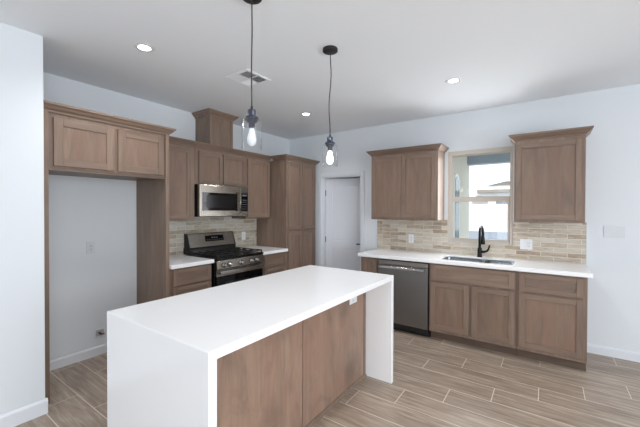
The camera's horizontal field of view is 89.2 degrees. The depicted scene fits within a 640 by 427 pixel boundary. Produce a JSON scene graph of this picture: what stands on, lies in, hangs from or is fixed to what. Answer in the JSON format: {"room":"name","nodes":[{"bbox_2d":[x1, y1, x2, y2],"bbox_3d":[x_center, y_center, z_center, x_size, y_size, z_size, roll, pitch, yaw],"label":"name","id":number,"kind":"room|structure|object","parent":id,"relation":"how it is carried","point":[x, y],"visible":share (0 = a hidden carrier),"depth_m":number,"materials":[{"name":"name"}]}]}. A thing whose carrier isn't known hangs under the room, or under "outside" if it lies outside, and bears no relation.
{"room":"kitchen","nodes":[
{"label":"kitchen","id":0,"kind":"room"},
{"bbox_2d":[0,22,44,415],"bbox_3d":[-3.834,0.105,0.315,0.755,2.694,5.423,1,1,35],"label":"wall","id":1,"kind":"structure","parent":0,"point":[22,279],"depth_m":2.22,"materials":[{"name":"paint"}]},
{"bbox_2d":[0,398,47,426],"bbox_3d":[-3.559,1.401,0.141,0.106,0.107,5.436,1,1,35],"label":"baseboard","id":2,"kind":"structure","parent":1,"relation":"attached to","point":[19,416],"depth_m":2.23,"materials":[{"name":"paint"}]},
{"bbox_2d":[43,72,288,359],"bbox_3d":[-3.145,0.089,2.089,0.150,2.694,9.120,1,1,35],"label":"wall","id":3,"kind":"structure","parent":0,"point":[83,287],"depth_m":3.24,"materials":[{"name":"paint"}]},
{"bbox_2d":[50,343,106,370],"bbox_3d":[-2.297,1.381,3.176,0.014,0.092,0.936,1,1,35],"label":"baseboard","id":4,"kind":"structure","parent":3,"relation":"attached to","point":[79,356],"depth_m":3.12,"materials":[{"name":"paint"}]},
{"bbox_2d":[86,241,94,253],"bbox_3d":[-2.267,0.337,3.210,0.008,0.117,0.072,1,1,35],"label":"outlet","id":5,"kind":"object","parent":3,"relation":"attached to","point":[90,246],"visible":1,"depth_m":3.21,"materials":[{"name":"white plastic"}]},
{"bbox_2d":[94,327,104,338],"bbox_3d":[-2.211,1.204,3.269,0.046,0.090,0.100,1,1,35],"label":"water supply box","id":6,"kind":"object","parent":3,"relation":"attached to","point":[100,332],"visible":1,"depth_m":3.27,"materials":[{"name":"white plastic"}]},
{"bbox_2d":[169,136,196,220],"bbox_3d":[-1.718,-0.380,3.677,0.357,0.917,0.498,1,1,35],"label":"upper cabinet","id":7,"kind":"object","parent":3,"relation":"attached to","point":[181,151],"visible":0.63,"depth_m":3.66,"materials":[{"name":"brown wood"}]},
{"bbox_2d":[169,216,256,255],"bbox_3d":[-1.496,0.273,4.308,0.010,0.461,1.776,1,1,35],"label":"backsplash","id":8,"kind":"structure","parent":3,"relation":"attached to","point":[177,229],"depth_m":4.36,"materials":[{"name":"beige tile"}]},
{"bbox_2d":[242,232,245,239],"bbox_3d":[-1.131,0.331,4.815,0.008,0.117,0.072,1,1,35],"label":"outlet","id":9,"kind":"object","parent":8,"relation":"attached to","point":[243,233],"visible":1,"depth_m":4.82,"materials":[{"name":"white plastic"}]},
{"bbox_2d":[194,141,247,187],"bbox_3d":[-1.347,-0.598,4.204,0.357,0.490,0.788,1,1,35],"label":"upper cabinet","id":10,"kind":"object","parent":3,"relation":"attached to","point":[213,164],"visible":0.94,"depth_m":4.07,"materials":[{"name":"brown wood"}]},
{"bbox_2d":[192,108,238,147],"bbox_3d":[-1.349,-1.059,4.199,0.352,0.431,0.461,1,1,35],"label":"box","id":11,"kind":"object","parent":10,"relation":"on","point":[212,126],"visible":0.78,"depth_m":4.09,"materials":[{"name":"brown wood"}]},
{"bbox_2d":[194,184,247,216],"bbox_3d":[-1.319,-0.155,4.181,0.417,0.387,0.745,1,1,35],"label":"microwave oven","id":12,"kind":"object","parent":10,"relation":"attached to","point":[209,200],"visible":0.96,"depth_m":4.02,"materials":[{"name":"silver metal"}]},
{"bbox_2d":[232,152,271,218],"bbox_3d":[-0.987,-0.389,4.722,0.357,0.917,0.468,1,1,35],"label":"upper cabinet","id":13,"kind":"object","parent":3,"relation":"attached to","point":[257,165],"visible":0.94,"depth_m":4.63,"materials":[{"name":"brown wood"}]},
{"bbox_2d":[0,0,639,139],"bbox_3d":[0.105,-1.275,-0.392,8.400,0.100,9.200,1,1,35],"label":"ceiling","id":14,"kind":"structure","parent":0,"point":[393,61],"depth_m":2.50,"materials":[{"name":"paint"}]},
{"bbox_2d":[133,42,154,51],"bbox_3d":[-1.329,-1.255,2.458,0.148,0.004,0.148,1,1,35],"label":"recessed light","id":15,"kind":"object","parent":14,"relation":"in","point":[144,47],"visible":1,"depth_m":2.45,"materials":[{"name":"white plastic"}]},
{"bbox_2d":[225,69,270,86],"bbox_3d":[-0.669,-1.257,3.030,0.300,0.008,0.300,1,1,35],"label":"ceiling vent","id":16,"kind":"object","parent":14,"relation":"in","point":[243,77],"visible":0.99,"depth_m":3.02,"materials":[{"name":"white metal"}]},
{"bbox_2d":[241,0,261,148],"bbox_3d":[-0.390,-0.809,1.859,0.116,0.879,0.116,1,1,35],"label":"pendant light","id":17,"kind":"object","parent":14,"relation":"hanging from","point":[251,118],"visible":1,"depth_m":1.85,"materials":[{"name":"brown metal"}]},
{"bbox_2d":[300,112,311,115],"bbox_3d":[-0.179,-1.269,4.148,0.148,0.004,0.148,1,1,35],"label":"recessed light","id":18,"kind":"object","parent":14,"relation":"in","point":[303,113],"visible":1,"depth_m":4.14,"materials":[{"name":"white plastic"}]},
{"bbox_2d":[323,45,337,163],"bbox_3d":[0.077,-0.806,2.478,0.116,0.895,0.116,1,1,35],"label":"pendant light","id":19,"kind":"object","parent":14,"relation":"hanging from","point":[330,50],"visible":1,"depth_m":2.47,"materials":[{"name":"brown metal"}]},
{"bbox_2d":[445,77,461,83],"bbox_3d":[1.262,-1.255,3.068,0.148,0.004,0.148,1,1,35],"label":"recessed light","id":20,"kind":"object","parent":14,"relation":"in","point":[455,79],"visible":1,"depth_m":3.06,"materials":[{"name":"white plastic"}]},
{"bbox_2d":[15,329,639,426],"bbox_3d":[0.098,1.519,-0.364,8.400,0.100,9.200,1,1,35],"label":"floor","id":21,"kind":"structure","parent":0,"point":[437,382],"depth_m":2.61,"materials":[{"name":"brown tile"}]},
{"bbox_2d":[43,100,176,403],"bbox_3d":[-2.008,0.296,2.999,0.670,2.268,1.060,1,1,35],"label":"tall cabinet","id":22,"kind":"object","parent":21,"relation":"on","point":[87,143],"visible":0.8,"depth_m":2.90,"materials":[{"name":"brown wood"}]},
{"bbox_2d":[169,263,210,296],"bbox_3d":[-1.608,0.988,3.616,0.628,0.874,0.505,1,1,35],"label":"base cabinet","id":23,"kind":"object","parent":21,"relation":"on","point":[193,278],"visible":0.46,"depth_m":3.41,"materials":[{"name":"brown wood"}]},
{"bbox_2d":[169,255,213,269],"bbox_3d":[-1.593,0.531,3.603,0.660,0.040,0.505,1,1,35],"label":"countertop","id":24,"kind":"structure","parent":23,"relation":"on","point":[176,261],"depth_m":3.52,"materials":[{"name":"white stone"}]},
{"bbox_2d":[183,231,264,286],"bbox_3d":[-1.194,0.835,4.114,0.696,1.172,0.733,1,1,35],"label":"gas range","id":25,"kind":"object","parent":21,"relation":"on","point":[231,264],"visible":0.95,"depth_m":4.01,"materials":[{"name":"silver metal"}]},
{"bbox_2d":[211,261,214,286],"bbox_3d":[-1.230,0.943,4.140,0.610,0.855,0.729,1,1,35],"label":"panel","id":26,"kind":"object","parent":25,"relation":"in","point":[212,264],"depth_m":3.68,"materials":[{"name":"black metal"}]},
{"bbox_2d":[186,249,263,260],"bbox_3d":[-1.191,0.515,4.109,0.602,0.025,0.733,1,1,35],"label":"cooktop","id":27,"kind":"object","parent":25,"relation":"in","point":[236,256],"depth_m":3.96,"materials":[{"name":"black metal"}]},
{"bbox_2d":[215,268,262,286],"bbox_3d":[-0.966,0.954,3.955,0.032,0.473,0.725,1,1,35],"label":"oven","id":28,"kind":"object","parent":25,"relation":"in","point":[223,279],"depth_m":3.89,"materials":[{"name":"black"}]},
{"bbox_2d":[220,264,264,274],"bbox_3d":[-0.931,0.668,3.928,0.045,0.034,0.693,1,1,35],"label":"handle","id":29,"kind":"object","parent":25,"relation":"in","point":[246,267],"depth_m":3.90,"materials":[{"name":"silver metal"}]},
{"bbox_2d":[263,252,285,275],"bbox_3d":[-0.877,0.979,4.661,0.628,0.874,0.498,1,1,35],"label":"base cabinet","id":30,"kind":"object","parent":21,"relation":"on","point":[276,262],"visible":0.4,"depth_m":4.48,"materials":[{"name":"brown wood"}]},
{"bbox_2d":[240,246,287,254],"bbox_3d":[-0.867,0.522,4.648,0.653,0.040,0.499,1,1,35],"label":"countertop","id":31,"kind":"structure","parent":30,"relation":"on","point":[267,250],"depth_m":4.59,"materials":[{"name":"white stone"}]},
{"bbox_2d":[257,154,319,269],"bbox_3d":[-0.510,0.281,5.146,0.662,2.262,0.831,1,1,35],"label":"pantry cabinet","id":32,"kind":"object","parent":21,"relation":"on","point":[290,225],"visible":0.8,"depth_m":4.85,"materials":[{"name":"brown wood"}]},
{"bbox_2d":[217,292,366,426],"bbox_3d":[-0.345,1.005,2.321,0.626,0.872,1.755,1,1,35],"label":"base cabinet","id":33,"kind":"object","parent":21,"relation":"on","point":[292,376],"visible":0.48,"depth_m":2.09,"materials":[{"name":"brown wood"}]},
{"bbox_2d":[107,265,393,426],"bbox_3d":[-0.266,0.985,2.266,0.887,0.914,1.843,1,1,35],"label":"countertop","id":34,"kind":"structure","parent":33,"relation":"on","point":[163,354],"depth_m":1.68,"materials":[{"name":"white stone"}]},
{"bbox_2d":[349,296,356,304],"bbox_3d":[0.274,0.697,2.676,0.008,0.088,0.120,1,1,35],"label":"outlet","id":35,"kind":"object","parent":33,"relation":"attached to","point":[353,300],"visible":0.52,"depth_m":2.67,"materials":[{"name":"white plastic"}]},
{"bbox_2d":[361,256,378,272],"bbox_3d":[0.796,0.986,4.372,0.235,0.874,0.628,1,1,35],"label":"base cabinet","id":36,"kind":"object","parent":21,"relation":"on","point":[368,264],"visible":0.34,"depth_m":4.11,"materials":[{"name":"brown wood"}]},
{"bbox_2d":[378,258,430,336],"bbox_3d":[1.130,0.993,4.090,0.622,0.868,0.672,1,1,35],"label":"dishwasher","id":37,"kind":"object","parent":21,"relation":"on","point":[411,278],"visible":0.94,"depth_m":3.80,"materials":[{"name":"silver metal"}]},
{"bbox_2d":[429,257,516,355],"bbox_3d":[1.761,0.995,3.697,0.850,0.874,0.628,1,1,35],"label":"base cabinet","id":38,"kind":"object","parent":21,"relation":"on","point":[472,306],"visible":0.87,"depth_m":3.42,"materials":[{"name":"brown wood"}]},
{"bbox_2d":[358,248,592,277],"bbox_3d":[1.624,0.537,3.778,2.330,0.040,0.648,1,1,35],"label":"countertop","id":39,"kind":"structure","parent":38,"relation":"on","point":[523,265],"depth_m":3.47,"materials":[{"name":"white stone"}]},
{"bbox_2d":[444,257,513,264],"bbox_3d":[1.761,0.640,3.644,0.713,0.209,0.381,1,1,35],"label":"sink","id":40,"kind":"object","parent":39,"relation":"in","point":[446,258],"visible":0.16,"depth_m":3.79,"materials":[{"name":"metal"}]},
{"bbox_2d":[477,225,489,256],"bbox_3d":[1.890,0.325,3.774,0.147,0.385,0.216,1,1,35],"label":"faucet","id":41,"kind":"object","parent":39,"relation":"on","point":[481,237],"visible":1,"depth_m":3.83,"materials":[{"name":"black metal"}]},
{"bbox_2d":[516,271,587,370],"bbox_3d":[2.333,1.001,3.296,0.543,0.874,0.628,1,1,35],"label":"base cabinet","id":42,"kind":"object","parent":21,"relation":"on","point":[551,310],"visible":0.95,"depth_m":3.04,"materials":[{"name":"brown wood"}]},
{"bbox_2d":[454,156,468,237],"bbox_3d":[2.029,0.030,4.991,0.200,3.020,1.570,1,1,35],"label":"wall","id":43,"kind":"structure","parent":0,"point":[461,168],"depth_m":5.20,"materials":[{"name":"paint"}]},
{"bbox_2d":[453,174,459,237],"bbox_3d":[1.993,-0.020,4.742,0.026,1.124,0.338,1,1,35],"label":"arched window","id":44,"kind":"structure","parent":43,"relation":"in","point":[456,205],"depth_m":4.68,"materials":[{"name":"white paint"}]},
{"bbox_2d":[467,153,509,165],"bbox_3d":[3.902,-1.061,4.514,3.800,0.520,0.190,1,1,35],"label":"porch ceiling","id":45,"kind":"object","parent":43,"relation":"attached to","point":[502,158],"depth_m":5.25,"materials":[{"name":"blue"}]},
{"bbox_2d":[289,84,639,352],"bbox_3d":[2.856,0.091,3.382,8.200,2.694,0.120,1,1,35],"label":"wall","id":46,"kind":"structure","parent":0,"point":[612,188],"depth_m":3.35,"materials":[{"name":"paint"}]},
{"bbox_2d":[319,170,364,270],"bbox_3d":[0.355,0.384,5.122,0.834,2.061,0.140,1,1,35],"label":"trim","id":47,"kind":"structure","parent":46,"relation":"attached to","point":[322,222],"depth_m":5.20,"materials":[{"name":"paint"}]},
{"bbox_2d":[325,178,359,270],"bbox_3d":[0.400,0.419,5.202,0.687,1.965,0.088,0,1,19],"label":"door","id":48,"kind":"structure","parent":46,"relation":"in","point":[342,238],"depth_m":5.22,"materials":[{"name":"paint"}]},
{"bbox_2d":[366,143,448,219],"bbox_3d":[1.137,-0.381,4.287,0.992,0.921,0.357,1,1,35],"label":"upper cabinet","id":49,"kind":"object","parent":46,"relation":"attached to","point":[408,182],"visible":1,"depth_m":4.13,"materials":[{"name":"brown wood"}]},
{"bbox_2d":[448,146,513,244],"bbox_3d":[1.960,-0.207,3.992,0.720,1.150,0.104,1,1,35],"label":"window","id":50,"kind":"structure","parent":46,"relation":"in","point":[509,149],"depth_m":3.96,"materials":[{"name":"beige plastic"}]},
{"bbox_2d":[377,219,586,263],"bbox_3d":[1.799,0.299,4.043,2.358,0.431,0.010,1,1,35],"label":"backsplash","id":51,"kind":"structure","parent":46,"relation":"attached to","point":[555,242],"depth_m":3.77,"materials":[{"name":"tile"}]},
{"bbox_2d":[409,234,413,242],"bbox_3d":[1.242,0.342,4.423,0.072,0.117,0.008,1,1,35],"label":"outlet","id":52,"kind":"object","parent":51,"relation":"attached to","point":[411,236],"visible":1,"depth_m":4.42,"materials":[{"name":"white plastic"}]},
{"bbox_2d":[520,239,531,249],"bbox_3d":[2.326,0.348,3.664,0.118,0.117,0.008,1,1,35],"label":"outlet","id":53,"kind":"object","parent":51,"relation":"attached to","point":[526,244],"visible":1,"depth_m":3.66,"materials":[{"name":"white plastic"}]},
{"bbox_2d":[508,126,593,222],"bbox_3d":[2.394,-0.370,3.408,0.700,0.924,0.357,1,1,35],"label":"upper cabinet","id":54,"kind":"object","parent":46,"relation":"attached to","point":[550,166],"visible":1,"depth_m":3.28,"materials":[{"name":"brown wood"}]},
{"bbox_2d":[587,343,639,362],"bbox_3d":[4.372,1.407,2.250,3.996,0.092,0.014,1,1,35],"label":"baseboard","id":55,"kind":"structure","parent":46,"relation":"attached to","point":[591,348],"depth_m":3.25,"materials":[{"name":"paint"}]},
{"bbox_2d":[603,226,625,237],"bbox_3d":[2.941,0.182,3.244,0.164,0.117,0.008,1,1,35],"label":"wall switch","id":56,"kind":"object","parent":46,"relation":"attached to","point":[609,231],"visible":1,"depth_m":3.24,"materials":[{"name":"white plastic"}]},
{"bbox_2d":[469,231,506,239],"bbox_3d":[10.967,1.423,17.783,85.000,0.020,13.000,1,1,35],"label":"road","id":57,"kind":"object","parent":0,"point":[472,234],"depth_m":20.46,"materials":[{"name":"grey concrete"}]},
{"bbox_3d":[18.742,1.405,28.893,85.000,0.130,59.880,1,1,35],"label":"ground","id":58,"kind":"structure","parent":0,"visible":0},
{"bbox_2d":[469,187,509,231],"bbox_3d":[16.341,-0.453,27.616,13.900,3.600,9.900,1,1,35],"label":"house","id":59,"kind":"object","parent":58,"relation":"on","point":[492,215],"visible":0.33,"depth_m":24.60,"materials":[{"name":"white paint"}]},
{"bbox_2d":[485,181,509,187],"bbox_3d":[25.349,-1.298,41.262,6.800,5.060,9.000,1,1,35],"label":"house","id":60,"kind":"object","parent":58,"relation":"on","point":[506,183],"visible":0.14,"depth_m":38.75,"materials":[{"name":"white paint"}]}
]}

